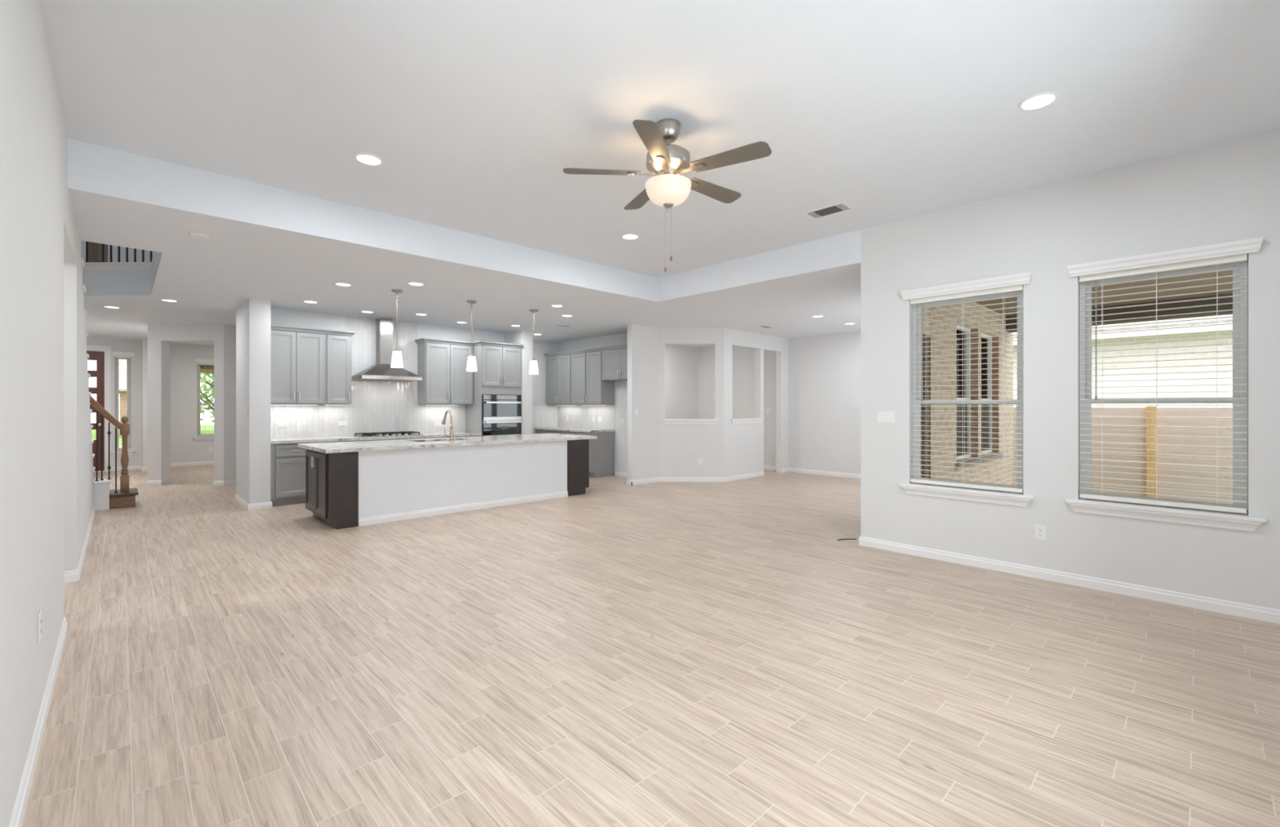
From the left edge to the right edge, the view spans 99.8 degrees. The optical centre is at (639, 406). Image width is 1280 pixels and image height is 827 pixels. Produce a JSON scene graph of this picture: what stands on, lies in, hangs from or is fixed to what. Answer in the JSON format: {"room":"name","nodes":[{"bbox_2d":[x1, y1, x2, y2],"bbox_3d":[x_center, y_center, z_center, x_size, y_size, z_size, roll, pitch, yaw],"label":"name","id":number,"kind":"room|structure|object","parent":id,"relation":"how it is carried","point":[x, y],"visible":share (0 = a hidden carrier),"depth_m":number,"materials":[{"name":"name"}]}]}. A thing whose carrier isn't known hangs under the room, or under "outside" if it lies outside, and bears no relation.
{"room":"empty living room","nodes":[
{"label":"empty living room","id":0,"kind":"room"},
{"bbox_2d":[0,0,93,826],"bbox_3d":[-3.597,-0.200,3.262,0.150,3.200,10.810,0,0,-44],"label":"wall","id":1,"kind":"structure","parent":0,"point":[40,242],"depth_m":2.17,"materials":[{"name":"paint"}]},
{"bbox_2d":[8,617,67,826],"bbox_3d":[-1.679,1.356,1.392,0.015,0.088,5.455,0,0,-44],"label":"baseboard","id":2,"kind":"structure","parent":1,"relation":"attached to","point":[22,797],"depth_m":2.16,"materials":[{"name":"paint"}]},
{"bbox_2d":[37,609,41,642],"bbox_3d":[-2.564,0.940,2.306,0.008,0.120,0.075,0,0,-44],"label":"wall outlet","id":3,"kind":"object","parent":1,"relation":"attached to","point":[39,615],"visible":1,"depth_m":2.28,"materials":[{"name":"white plastic"}]},
{"bbox_2d":[63,504,95,582],"bbox_3d":[-6.508,1.356,5.140,1.765,0.088,3.965,0,0,-44],"label":"baseboard","id":4,"kind":"structure","parent":1,"relation":"attached to","point":[69,575],"depth_m":4.62,"materials":[{"name":"paint"}]},
{"bbox_2d":[86,337,142,466],"bbox_3d":[-11.657,-0.025,11.528,2.020,2.850,0.180,0,0,-44],"label":"wall","id":5,"kind":"structure","parent":0,"point":[117,345],"depth_m":11.88,"materials":[{"name":"paint"}]},
{"bbox_2d":[86,345,111,471],"bbox_3d":[-11.866,0.055,11.313,1.100,2.690,0.200,0,0,-44],"label":"door","id":6,"kind":"structure","parent":5,"relation":"in","point":[102,354],"depth_m":11.57,"materials":[{"name":"brown wood"}]},
{"bbox_2d":[110,355,135,455],"bbox_3d":[-11.325,-0.018,11.810,0.410,2.162,0.225,0,0,-44],"label":"window","id":7,"kind":"structure","parent":5,"relation":"in","point":[116,365],"depth_m":11.79,"materials":[{"name":"plastic"}]},
{"bbox_2d":[110,351,134,449],"bbox_3d":[-11.283,-0.113,11.767,0.384,2.134,0.120,0,0,-44],"label":"window blind","id":8,"kind":"object","parent":7,"relation":"attached to","point":[126,355],"visible":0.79,"depth_m":11.76,"materials":[{"name":"paint"}]},
{"bbox_2d":[80,240,153,262],"bbox_3d":[-8.348,-3.025,9.523,4.000,2.350,0.100,0,0,-44],"label":"wall","id":9,"kind":"structure","parent":0,"point":[122,250],"depth_m":9.10,"materials":[{"name":"paint"}]},
{"bbox_2d":[142,338,147,467],"bbox_3d":[-10.810,-0.025,11.803,0.120,2.850,0.600,0,0,-44],"label":"wall","id":10,"kind":"structure","parent":0,"point":[144,341],"depth_m":11.58,"materials":[{"name":"paint"}]},
{"bbox_2d":[147,324,223,484],"bbox_3d":[-8.028,-0.025,9.621,1.372,2.850,0.180,0,0,1],"label":"wall","id":11,"kind":"structure","parent":0,"point":[160,336],"depth_m":9.54,"materials":[{"name":"paint"}]},
{"bbox_2d":[111,460,235,485],"bbox_3d":[-8.467,1.356,11.551,4.155,0.088,4.516,0,0,-44],"label":"baseboard","id":12,"kind":"structure","parent":11,"relation":"attached to","point":[149,482],"depth_m":11.67,"materials":[{"name":"paint"}]},
{"bbox_2d":[170,342,213,462],"bbox_3d":[-9.860,-0.025,13.469,3.500,2.850,0.180,0,0,-44],"label":"wall","id":13,"kind":"structure","parent":0,"point":[184,369],"depth_m":12.61,"materials":[{"name":"paint"}]},
{"bbox_2d":[193,364,213,440],"bbox_3d":[-10.178,-0.111,13.124,1.085,1.857,0.225,0,0,-44],"label":"window","id":14,"kind":"structure","parent":13,"relation":"in","point":[198,437],"depth_m":12.85,"materials":[{"name":"plastic"}]},
{"bbox_2d":[194,358,213,435],"bbox_3d":[-10.136,-0.205,13.081,1.059,1.829,0.120,0,0,-44],"label":"window blind","id":15,"kind":"object","parent":14,"relation":"attached to","point":[205,362],"visible":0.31,"depth_m":12.86,"materials":[{"name":"paint"}]},
{"bbox_2d":[200,365,213,373],"bbox_3d":[-11.434,-1.150,13.660,8.500,0.500,2.260,0,0,-44],"label":"ceiling","id":16,"kind":"structure","parent":0,"point":[202,367],"depth_m":13.21,"materials":[{"name":"brown wood"}]},
{"bbox_2d":[223,324,235,480],"bbox_3d":[-6.421,-0.025,10.492,2.680,2.850,0.120,0,0,-44],"label":"wall","id":17,"kind":"structure","parent":0,"point":[229,331],"depth_m":9.58,"materials":[{"name":"paint"}]},
{"bbox_2d":[235,297,271,503],"bbox_3d":[-5.556,-0.025,7.736,0.240,2.850,1.150,0,0,-44],"label":"wall","id":18,"kind":"structure","parent":0,"point":[253,317],"depth_m":7.35,"materials":[{"name":"paint"}]},
{"bbox_2d":[235,493,272,511],"bbox_3d":[-5.550,1.356,7.731,0.270,0.088,1.165,0,0,-44],"label":"baseboard","id":19,"kind":"structure","parent":18,"relation":"attached to","point":[264,505],"depth_m":7.35,"materials":[{"name":"paint"}]},
{"bbox_2d":[271,308,505,437],"bbox_3d":[-4.168,-0.025,9.351,4.000,2.850,0.150,0,0,-44],"label":"wall","id":20,"kind":"structure","parent":0,"point":[278,317],"depth_m":8.69,"materials":[{"name":"paint"}]},
{"bbox_2d":[271,315,465,439],"bbox_3d":[-4.412,-0.483,9.006,3.170,1.934,0.009,0,0,-44],"label":"tiled wall","id":21,"kind":"structure","parent":20,"relation":"attached to","point":[376,406],"depth_m":8.95,"materials":[{"name":"white tile"}]},
{"bbox_2d":[277,422,288,427],"bbox_3d":[-5.354,0.280,8.086,0.125,0.078,0.008,0,0,-44],"label":"wall outlet","id":22,"kind":"object","parent":21,"relation":"attached to","point":[280,424],"visible":1,"depth_m":8.08,"materials":[{"name":"white plastic"}]},
{"bbox_2d":[271,324,326,404],"bbox_3d":[-5.143,-0.596,8.030,0.758,1.132,0.376,0,0,-44],"label":"upper cabinet","id":23,"kind":"object","parent":21,"relation":"attached to","point":[298,354],"visible":0.94,"depth_m":7.93,"materials":[{"name":"grey paint"}]},
{"bbox_2d":[271,404,317,404],"bbox_3d":[-5.175,-0.021,8.061,0.620,0.015,0.030,0,0,-44],"label":"light","id":24,"kind":"object","parent":23,"relation":"attached to","point":[271,404],"visible":0.64,"depth_m":8.05,"materials":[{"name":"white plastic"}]},
{"bbox_2d":[325,328,355,404],"bbox_3d":[-4.721,-0.596,8.436,0.412,1.132,0.376,0,0,-44],"label":"upper cabinet","id":25,"kind":"object","parent":21,"relation":"attached to","point":[338,343],"visible":0.92,"depth_m":8.31,"materials":[{"name":"grey paint"}]},
{"bbox_2d":[338,421,346,426],"bbox_3d":[-4.766,0.280,8.653,0.125,0.078,0.008,0,0,-44],"label":"wall outlet","id":26,"kind":"object","parent":21,"relation":"attached to","point":[340,423],"visible":1,"depth_m":8.65,"materials":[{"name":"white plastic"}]},
{"bbox_2d":[351,318,422,381],"bbox_3d":[-4.161,-0.937,8.897,0.940,1.022,0.494,0,0,-44],"label":"range hood","id":27,"kind":"object","parent":21,"relation":"attached to","point":[382,370],"visible":0.99,"depth_m":8.89,"materials":[{"name":"silver metal"}]},
{"bbox_2d":[414,337,474,404],"bbox_3d":[-3.478,-0.596,9.635,0.940,1.132,0.376,0,0,-44],"label":"upper cabinet","id":28,"kind":"object","parent":21,"relation":"attached to","point":[442,363],"visible":1,"depth_m":9.48,"materials":[{"name":"grey paint"}]},
{"bbox_2d":[358,440,567,518],"bbox_3d":[-2.250,0.963,7.380,3.001,0.875,0.120,0,0,-44],"label":"wall","id":29,"kind":"structure","parent":0,"point":[391,482],"depth_m":7.11,"materials":[{"name":"paint"}]},
{"bbox_2d":[358,490,568,526],"bbox_3d":[-2.204,1.356,7.332,3.001,0.088,0.015,0,0,-44],"label":"baseboard","id":30,"kind":"structure","parent":29,"relation":"attached to","point":[443,510],"depth_m":7.11,"materials":[{"name":"paint"}]},
{"bbox_2d":[67,138,861,347],"bbox_3d":[-3.806,-1.650,9.422,13.600,0.400,14.750,0,0,-44],"label":"ceiling","id":31,"kind":"structure","parent":0,"point":[286,248],"depth_m":6.26,"materials":[{"name":"paint"}]},
{"bbox_2d":[82,241,152,271],"bbox_3d":[-7.573,-2.362,7.141,2.350,1.175,0.170,0,0,1],"label":"balcony railing","id":32,"kind":"object","parent":31,"relation":"on","point":[96,254],"visible":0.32,"depth_m":7.07,"materials":[{"name":"paint"}]},
{"bbox_2d":[160,298,178,302],"bbox_3d":[-6.438,-1.444,7.378,0.196,0.009,0.196,0,0,-44],"label":"recessed light","id":33,"kind":"object","parent":31,"relation":"in","point":[163,300],"visible":1,"depth_m":7.38,"materials":[{"name":"white plastic"}]},
{"bbox_2d":[188,231,209,239],"bbox_3d":[-3.736,-1.441,4.573,0.130,0.018,0.130,0,0,-44],"label":"ceiling plate","id":34,"kind":"object","parent":31,"relation":"attached to","point":[195,235],"visible":1,"depth_m":4.55,"materials":[{"name":"white plastic"}]},
{"bbox_2d":[333,282,352,286],"bbox_3d":[-3.525,-1.444,6.408,0.196,0.009,0.196,0,0,-44],"label":"recessed light","id":35,"kind":"object","parent":31,"relation":"in","point":[343,284],"visible":1,"depth_m":6.41,"materials":[{"name":"white plastic"}]},
{"bbox_2d":[391,289,403,368],"bbox_3d":[-3.045,-0.967,6.760,0.144,0.964,0.144,0,0,-44],"label":"pendant lamp","id":36,"kind":"object","parent":31,"relation":"hanging from","point":[397,358],"visible":1,"depth_m":6.72,"materials":[{"name":"white glass"}]},
{"bbox_2d":[407,281,424,285],"bbox_3d":[-2.649,-1.444,6.378,0.196,0.009,0.196,0,0,-44],"label":"recessed light","id":37,"kind":"object","parent":31,"relation":"in","point":[413,283],"visible":1,"depth_m":6.37,"materials":[{"name":"white plastic"}]},
{"bbox_2d":[466,300,477,371],"bbox_3d":[-2.325,-0.967,7.454,0.144,0.964,0.144,0,0,-44],"label":"pendant lamp","id":38,"kind":"object","parent":31,"relation":"hanging from","point":[471,363],"visible":1,"depth_m":7.41,"materials":[{"name":"white glass"}]},
{"bbox_2d":[528,309,538,374],"bbox_3d":[-1.605,-0.967,8.148,0.144,0.964,0.144,0,0,-44],"label":"pendant lamp","id":39,"kind":"object","parent":31,"relation":"hanging from","point":[533,370],"visible":1,"depth_m":8.11,"materials":[{"name":"white glass"}]},
{"bbox_2d":[505,329,532,434],"bbox_3d":[-2.588,-0.025,10.771,0.235,2.850,1.240,0,0,-44],"label":"wall","id":40,"kind":"structure","parent":0,"point":[524,337],"depth_m":10.32,"materials":[{"name":"paint"}]},
{"bbox_2d":[532,340,557,434],"bbox_3d":[-2.504,-0.025,11.817,1.600,2.850,0.150,0,0,-44],"label":"wall","id":41,"kind":"structure","parent":0,"point":[540,348],"depth_m":12.00,"materials":[{"name":"paint"}]},
{"bbox_2d":[532,404,557,427],"bbox_3d":[-2.405,0.220,11.802,1.460,0.499,0.009,0,0,-44],"label":"tiled wall","id":42,"kind":"structure","parent":41,"relation":"attached to","point":[543,415],"depth_m":12.06,"materials":[{"name":"white tile"}]},
{"bbox_2d":[557,333,626,475],"bbox_3d":[-0.739,-0.025,11.248,0.150,2.850,3.120,0,0,-44],"label":"wall","id":43,"kind":"structure","parent":0,"point":[620,387],"depth_m":10.84,"materials":[{"name":"paint"}]},
{"bbox_2d":[543,351,571,404],"bbox_3d":[-1.683,-0.596,11.831,0.376,1.132,0.940,0,0,-44],"label":"upper cabinet","id":44,"kind":"object","parent":43,"relation":"attached to","point":[558,365],"visible":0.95,"depth_m":11.70,"materials":[{"name":"grey paint"}]},
{"bbox_2d":[568,349,586,404],"bbox_3d":[-1.179,-0.596,11.309,0.376,1.132,0.507,0,0,-44],"label":"upper cabinet","id":45,"kind":"object","parent":43,"relation":"attached to","point":[578,357],"visible":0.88,"depth_m":11.20,"materials":[{"name":"grey paint"}]},
{"bbox_2d":[557,404,614,429],"bbox_3d":[-1.192,0.220,11.603,0.009,0.499,1.961,0,0,-44],"label":"tiled wall","id":46,"kind":"structure","parent":43,"relation":"attached to","point":[579,416],"depth_m":11.55,"materials":[{"name":"white tile"}]},
{"bbox_2d":[584,346,614,404],"bbox_3d":[-0.827,-0.596,10.943,0.376,1.132,0.504,0,0,-44],"label":"upper cabinet","id":47,"kind":"object","parent":43,"relation":"attached to","point":[598,391],"visible":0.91,"depth_m":10.81,"materials":[{"name":"grey paint"}]},
{"bbox_2d":[600,343,626,381],"bbox_3d":[-0.276,-0.834,10.371,0.376,0.657,1.080,0,0,-44],"label":"upper cabinet","id":48,"kind":"object","parent":43,"relation":"attached to","point":[614,357],"visible":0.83,"depth_m":10.38,"materials":[{"name":"grey paint"}]},
{"bbox_2d":[626,324,657,479],"bbox_3d":[0.052,-0.025,9.829,0.660,2.850,0.120,0,0,-44],"label":"wall","id":49,"kind":"structure","parent":0,"point":[642,340],"depth_m":9.73,"materials":[{"name":"paint"}]},
{"bbox_2d":[22,464,1279,826],"bbox_3d":[-2.817,1.460,8.397,13.600,0.120,17.600,0,0,-44],"label":"floor","id":50,"kind":"structure","parent":0,"point":[616,653],"depth_m":2.75,"materials":[{"name":"brown wood"}]},
{"bbox_2d":[80,257,138,511],"bbox_3d":[-6.525,-0.453,5.906,1.565,3.706,4.239,0,0,-44],"label":"staircase","id":51,"kind":"structure","parent":50,"relation":"on","point":[125,496],"depth_m":7.42,"materials":[{"name":"paint"}]},
{"bbox_2d":[271,442,316,506],"bbox_3d":[-5.107,0.962,7.873,0.560,0.874,0.635,0,0,-44],"label":"base cabinet","id":52,"kind":"object","parent":50,"relation":"on","point":[287,460],"visible":0.57,"depth_m":7.63,"materials":[{"name":"grey paint"}]},
{"bbox_2d":[305,448,358,528],"bbox_3d":[-3.765,0.963,6.531,0.355,0.873,1.030,0,0,-44],"label":"base cabinet","id":53,"kind":"object","parent":50,"relation":"on","point":[331,479],"visible":1,"depth_m":6.22,"materials":[{"name":"brown wood"}]},
{"bbox_2d":[364,437,424,440],"bbox_3d":[-4.104,0.962,8.841,0.920,0.874,0.635,0,0,-44],"label":"base cabinet","id":54,"kind":"object","parent":50,"relation":"on","point":[420,437],"visible":0.02,"depth_m":8.63,"materials":[{"name":"grey paint"}]},
{"bbox_2d":[424,435,480,438],"bbox_3d":[-3.407,0.962,9.512,1.012,0.874,0.635,0,0,-44],"label":"base cabinet","id":55,"kind":"object","parent":50,"relation":"on","point":[479,435],"visible":0.02,"depth_m":9.26,"materials":[{"name":"grey paint"}]},
{"bbox_2d":[271,431,481,444],"bbox_3d":[-4.192,0.504,8.776,3.163,0.040,0.625,0,0,-44],"label":"countertop","id":56,"kind":"structure","parent":55,"relation":"on","point":[297,440],"depth_m":8.33,"materials":[{"name":"white stone"}]},
{"bbox_2d":[353,431,423,437],"bbox_3d":[-4.124,0.459,8.866,0.930,0.050,0.490,0,0,-44],"label":"cooktop","id":57,"kind":"object","parent":56,"relation":"in","point":[404,433],"visible":1,"depth_m":8.74,"materials":[{"name":"silver metal"}]},
{"bbox_2d":[465,340,523,435],"bbox_3d":[-2.752,0.118,10.131,0.887,2.561,0.663,0,0,-44],"label":"tall cabinet","id":58,"kind":"object","parent":50,"relation":"on","point":[499,365],"visible":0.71,"depth_m":9.87,"materials":[{"name":"grey paint"}]},
{"bbox_2d":[482,395,521,435],"bbox_3d":[-2.689,0.372,10.101,0.786,1.155,0.585,0,0,-44],"label":"wall oven","id":59,"kind":"object","parent":58,"relation":"in","point":[501,414],"visible":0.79,"depth_m":9.91,"materials":[{"name":"silver metal"}]},
{"bbox_2d":[482,395,521,417],"bbox_3d":[-2.515,-0.007,9.920,0.778,0.395,0.084,0,0,-44],"label":"microwave","id":60,"kind":"object","parent":59,"relation":"in","point":[493,406],"depth_m":9.91,"materials":[{"name":"silver metal"}]},
{"bbox_2d":[535,429,561,434],"bbox_3d":[-1.777,0.956,11.733,0.640,0.887,0.950,0,0,-44],"label":"base cabinet","id":61,"kind":"object","parent":50,"relation":"on","point":[537,431],"visible":0.03,"depth_m":11.56,"materials":[{"name":"grey paint"}]},
{"bbox_2d":[534,426,614,432],"bbox_3d":[-1.416,0.491,11.376,0.624,0.040,1.975,0,0,-44],"label":"countertop","id":62,"kind":"structure","parent":61,"relation":"on","point":[557,428],"depth_m":11.12,"materials":[{"name":"white stone"}]},
{"bbox_2d":[560,431,576,435],"bbox_3d":[-1.272,0.956,11.210,0.640,0.887,0.500,0,0,-44],"label":"base cabinet","id":63,"kind":"object","parent":50,"relation":"on","point":[562,432],"visible":0.02,"depth_m":11.02,"materials":[{"name":"grey paint"}]},
{"bbox_2d":[567,439,589,496],"bbox_3d":[-1.305,0.963,8.903,0.470,0.873,1.030,0,0,-44],"label":"base cabinet","id":64,"kind":"object","parent":50,"relation":"on","point":[578,451],"visible":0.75,"depth_m":8.51,"materials":[{"name":"brown wood"}]},
{"bbox_2d":[575,431,613,477],"bbox_3d":[-0.924,0.956,10.849,0.640,0.887,0.500,0,0,-44],"label":"base cabinet","id":65,"kind":"object","parent":50,"relation":"on","point":[601,448],"visible":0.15,"depth_m":10.67,"materials":[{"name":"grey paint"}]},
{"bbox_2d":[40,0,1279,277],"bbox_3d":[0.299,-1.830,3.393,5.940,0.100,5.970,0,0,-44],"label":"ceiling","id":66,"kind":"structure","parent":0,"point":[475,112],"depth_m":3.12,"materials":[{"name":"paint"}]},
{"bbox_2d":[353,152,383,165],"bbox_3d":[-1.952,-1.774,3.883,0.196,0.009,0.196,0,0,-44],"label":"recessed light","id":67,"kind":"object","parent":66,"relation":"in","point":[366,158],"visible":1,"depth_m":3.87,"materials":[{"name":"white plastic"}]},
{"bbox_2d":[621,233,639,239],"bbox_3d":[-0.102,-1.774,5.653,0.196,0.009,0.196,0,0,-44],"label":"recessed light","id":68,"kind":"object","parent":66,"relation":"in","point":[627,236],"visible":1,"depth_m":5.64,"materials":[{"name":"white plastic"}]},
{"bbox_2d":[563,118,771,271],"bbox_3d":[0.216,-1.313,3.436,1.239,0.933,1.272,0,0,-44],"label":"ceiling fan","id":69,"kind":"object","parent":66,"relation":"hanging from","point":[668,188],"visible":1,"depth_m":3.32,"materials":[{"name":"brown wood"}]},
{"bbox_2d":[801,201,855,219],"bbox_3d":[1.716,-1.776,4.912,0.240,0.006,0.400,0,0,-44],"label":"ceiling vent","id":70,"kind":"object","parent":66,"relation":"in","point":[842,206],"visible":1,"depth_m":4.91,"materials":[{"name":"white plastic"}]},
{"bbox_2d":[1017,91,1059,111],"bbox_3d":[2.321,-1.774,3.144,0.196,0.009,0.196,0,0,-44],"label":"recessed light","id":71,"kind":"object","parent":66,"relation":"in","point":[1042,100],"visible":1,"depth_m":3.14,"materials":[{"name":"white plastic"}]},
{"bbox_2d":[664,344,698,418],"bbox_3d":[0.331,-0.025,12.335,3.000,2.850,0.100,0,0,-44],"label":"wall","id":72,"kind":"structure","parent":0,"point":[681,362],"depth_m":12.90,"materials":[{"name":"paint"}]},
{"bbox_2d":[657,328,724,476],"bbox_3d":[0.948,-0.025,10.064,1.230,2.850,0.120,0,0,1],"label":"wall","id":73,"kind":"structure","parent":0,"point":[680,446],"depth_m":10.00,"materials":[{"name":"paint"}]},
{"bbox_2d":[662,418,719,424],"bbox_3d":[0.932,0.289,10.047,1.060,0.098,0.155,0,0,1],"label":"sill","id":74,"kind":"structure","parent":73,"relation":"attached to","point":[666,421],"depth_m":9.98,"materials":[{"name":"paint"}]},
{"bbox_2d":[614,467,788,484],"bbox_3d":[1.457,1.356,10.531,3.754,0.088,1.399,0,0,-10],"label":"baseboard","id":75,"kind":"structure","parent":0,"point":[649,480],"depth_m":9.99,"materials":[{"name":"paint"}]},
{"bbox_2d":[724,328,788,476],"bbox_3d":[2.326,-0.025,10.813,2.240,2.850,0.120,0,0,-44],"label":"wall","id":76,"kind":"structure","parent":0,"point":[744,443],"depth_m":10.77,"materials":[{"name":"paint"}]},
{"bbox_2d":[730,417,763,424],"bbox_3d":[2.049,0.289,10.522,1.056,0.098,0.155,0,0,-44],"label":"sill","id":77,"kind":"structure","parent":76,"relation":"attached to","point":[744,420],"depth_m":10.48,"materials":[{"name":"paint"}]},
{"bbox_2d":[698,331,1012,474],"bbox_3d":[3.756,-0.025,11.053,0.150,2.850,6.500,0,0,-44],"label":"wall","id":78,"kind":"structure","parent":0,"point":[824,371],"depth_m":11.15,"materials":[{"name":"paint"}]},
{"bbox_2d":[764,465,861,478],"bbox_3d":[3.609,1.356,11.085,0.015,0.088,6.250,0,0,-44],"label":"baseboard","id":79,"kind":"structure","parent":78,"relation":"attached to","point":[766,467],"depth_m":11.01,"materials":[{"name":"paint"}]},
{"bbox_2d":[922,302,1013,485],"bbox_3d":[4.260,0.125,7.104,4.905,3.150,0.115,0,0,-44],"label":"wall","id":80,"kind":"structure","parent":0,"point":[935,392],"depth_m":6.97,"materials":[{"name":"brick"}]},
{"bbox_2d":[955,458,983,469],"bbox_3d":[4.271,0.743,7.060,1.050,0.085,0.136,0,0,-44],"label":"sill","id":81,"kind":"structure","parent":80,"relation":"attached to","point":[974,460],"depth_m":6.95,"materials":[{"name":"stone"}]},
{"bbox_2d":[980,453,1003,462],"bbox_3d":[5.063,0.743,7.824,1.050,0.085,0.136,0,0,-44],"label":"sill","id":82,"kind":"structure","parent":80,"relation":"attached to","point":[991,456],"depth_m":7.72,"materials":[{"name":"concrete"}]},
{"bbox_2d":[861,129,1279,609],"bbox_3d":[3.303,-0.200,4.441,0.160,3.200,2.930,0,0,-44],"label":"wall","id":83,"kind":"structure","parent":0,"point":[1227,192],"depth_m":4.25,"materials":[{"name":"paint"}]},
{"bbox_2d":[877,411,894,422],"bbox_3d":[2.398,0.107,5.257,0.008,0.115,0.165,0,0,-44],"label":"light switch","id":84,"kind":"object","parent":83,"relation":"attached to","point":[882,416],"visible":1,"depth_m":5.25,"materials":[{"name":"white plastic"}]},
{"bbox_2d":[899,290,1034,506],"bbox_3d":[2.898,-0.090,4.821,0.205,1.837,1.045,0,0,-44],"label":"window","id":85,"kind":"structure","parent":83,"relation":"in","point":[1011,498],"depth_m":4.84,"materials":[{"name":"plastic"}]},
{"bbox_2d":[900,271,1031,493],"bbox_3d":[2.862,-0.185,4.785,0.120,1.809,1.019,0,0,-44],"label":"window blind","id":86,"kind":"object","parent":85,"relation":"attached to","point":[1013,282],"visible":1,"depth_m":4.79,"materials":[{"name":"paint"}]},
{"bbox_2d":[1035,524,1046,540],"bbox_3d":[3.249,1.023,4.375,0.008,0.120,0.075,0,0,-44],"label":"wall outlet","id":87,"kind":"object","parent":83,"relation":"attached to","point":[1040,530],"visible":1,"depth_m":4.37,"materials":[{"name":"white plastic"}]},
{"bbox_2d":[858,536,1279,623],"bbox_3d":[3.234,1.356,4.386,0.015,0.088,2.945,0,0,-44],"label":"baseboard","id":88,"kind":"structure","parent":83,"relation":"attached to","point":[1238,609],"depth_m":4.14,"materials":[{"name":"paint"}]},
{"bbox_2d":[1064,260,1266,531],"bbox_3d":[3.761,-0.096,3.926,0.205,1.837,1.033,0,0,-44],"label":"window","id":89,"kind":"structure","parent":83,"relation":"in","point":[1230,520],"depth_m":3.81,"materials":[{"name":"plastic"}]},
{"bbox_2d":[1066,236,1263,513],"bbox_3d":[3.725,-0.191,3.891,0.120,1.809,1.007,0,0,-44],"label":"window blind","id":90,"kind":"object","parent":89,"relation":"attached to","point":[1235,251],"visible":1,"depth_m":3.85,"materials":[{"name":"paint"}]},
{"bbox_2d":[975,270,1232,316],"bbox_3d":[7.230,-1.450,3.915,4.755,0.100,8.600,0,0,-44],"label":"ceiling","id":91,"kind":"structure","parent":0,"point":[1225,286],"depth_m":6.61,"materials":[{"name":"paint"}]},
{"bbox_2d":[1005,293,1232,333],"bbox_3d":[8.798,-1.288,5.426,0.300,0.225,8.600,0,0,-44],"label":"beam","id":92,"kind":"structure","parent":91,"relation":"attached to","point":[1229,300],"depth_m":7.18,"materials":[{"name":"paint"}]},
{"bbox_3d":[4.170,-0.025,7.194,4.910,2.850,0.130,0,0,-44],"label":"wall","id":93,"kind":"structure","parent":0,"visible":0},
{"bbox_2d":[921,404,922,477],"bbox_3d":[2.840,0.305,5.836,0.948,2.189,0.080,0,0,-44],"label":"door","id":94,"kind":"structure","parent":93,"relation":"in","point":[922,404],"depth_m":6.14,"materials":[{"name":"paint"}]},
{"bbox_2d":[956,324,970,459],"bbox_3d":[4.197,-0.180,7.137,0.948,1.758,0.070,0,0,-44],"label":"window","id":95,"kind":"structure","parent":93,"relation":"in","point":[967,387],"depth_m":7.32,"materials":[{"name":"plastic"}]},
{"bbox_2d":[981,333,991,454],"bbox_3d":[4.989,-0.180,7.901,0.948,1.758,0.070,0,0,-44],"label":"window","id":96,"kind":"structure","parent":93,"relation":"in","point":[984,381],"depth_m":8.11,"materials":[{"name":"plastic"}]},
{"label":"outside","id":97,"kind":"structure","parent":0,"visible":0},
{"bbox_2d":[91,424,213,445],"bbox_3d":[-33.616,1.700,20.819,40.500,0.200,43.360,0,0,-44],"label":"ground","id":98,"kind":"structure","parent":97,"point":[202,426],"depth_m":34.12,"materials":[{"name":"green plant"}]},
{"bbox_2d":[119,359,126,437],"bbox_3d":[-28.324,-0.700,31.034,3.100,4.600,9.000,0,0,-44],"label":"house","id":99,"kind":"structure","parent":98,"relation":"on","point":[122,371],"depth_m":27.49,"materials":[{"name":"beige brick"}]},
{"bbox_2d":[200,373,213,422],"bbox_3d":[-13.569,-0.450,17.492,3.428,4.109,3.418,0,0,-44],"label":"tree","id":100,"kind":"object","parent":98,"relation":"on","point":[207,400],"visible":0.09,"depth_m":16.96,"materials":[{"name":"green plant"}]},
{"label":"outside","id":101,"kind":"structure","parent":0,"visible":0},
{"bbox_3d":[7.766,1.770,28.324,29.500,0.100,90.000,0,0,-44],"label":"ground","id":102,"kind":"structure","parent":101,"visible":0},
{"bbox_2d":[1013,406,1232,504],"bbox_3d":[9.204,0.860,6.540,0.110,1.720,9.640,0,0,-44],"label":"fence","id":103,"kind":"object","parent":102,"relation":"on","point":[1148,411],"visible":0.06,"depth_m":8.05,"materials":[{"name":"brown wood"}]},
{"bbox_2d":[1013,314,1232,497],"bbox_3d":[12.889,-1.530,11.038,6.720,6.500,16.800,0,0,-44],"label":"house","id":104,"kind":"structure","parent":102,"relation":"on","point":[1209,391],"depth_m":10.00,"materials":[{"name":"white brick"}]},
{"bbox_3d":[-2.131,0.962,8.485,1.270,0.873,0.655,0,0,-44],"label":"cabinet","id":105,"kind":"object","parent":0,"visible":0},
{"bbox_2d":[297,433,596,453],"bbox_3d":[-2.552,0.504,7.815,3.885,0.040,1.325,0,0,-44],"label":"countertop","id":106,"kind":"structure","parent":105,"relation":"on","point":[379,445],"depth_m":7.27,"materials":[{"name":"white stone"}]},
{"bbox_2d":[441,409,453,441],"bbox_3d":[-2.717,0.269,7.521,0.140,0.430,0.308,0,0,-44],"label":"faucet","id":107,"kind":"object","parent":106,"relation":"on","point":[443,422],"visible":1,"depth_m":7.45,"materials":[{"name":"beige metal"}]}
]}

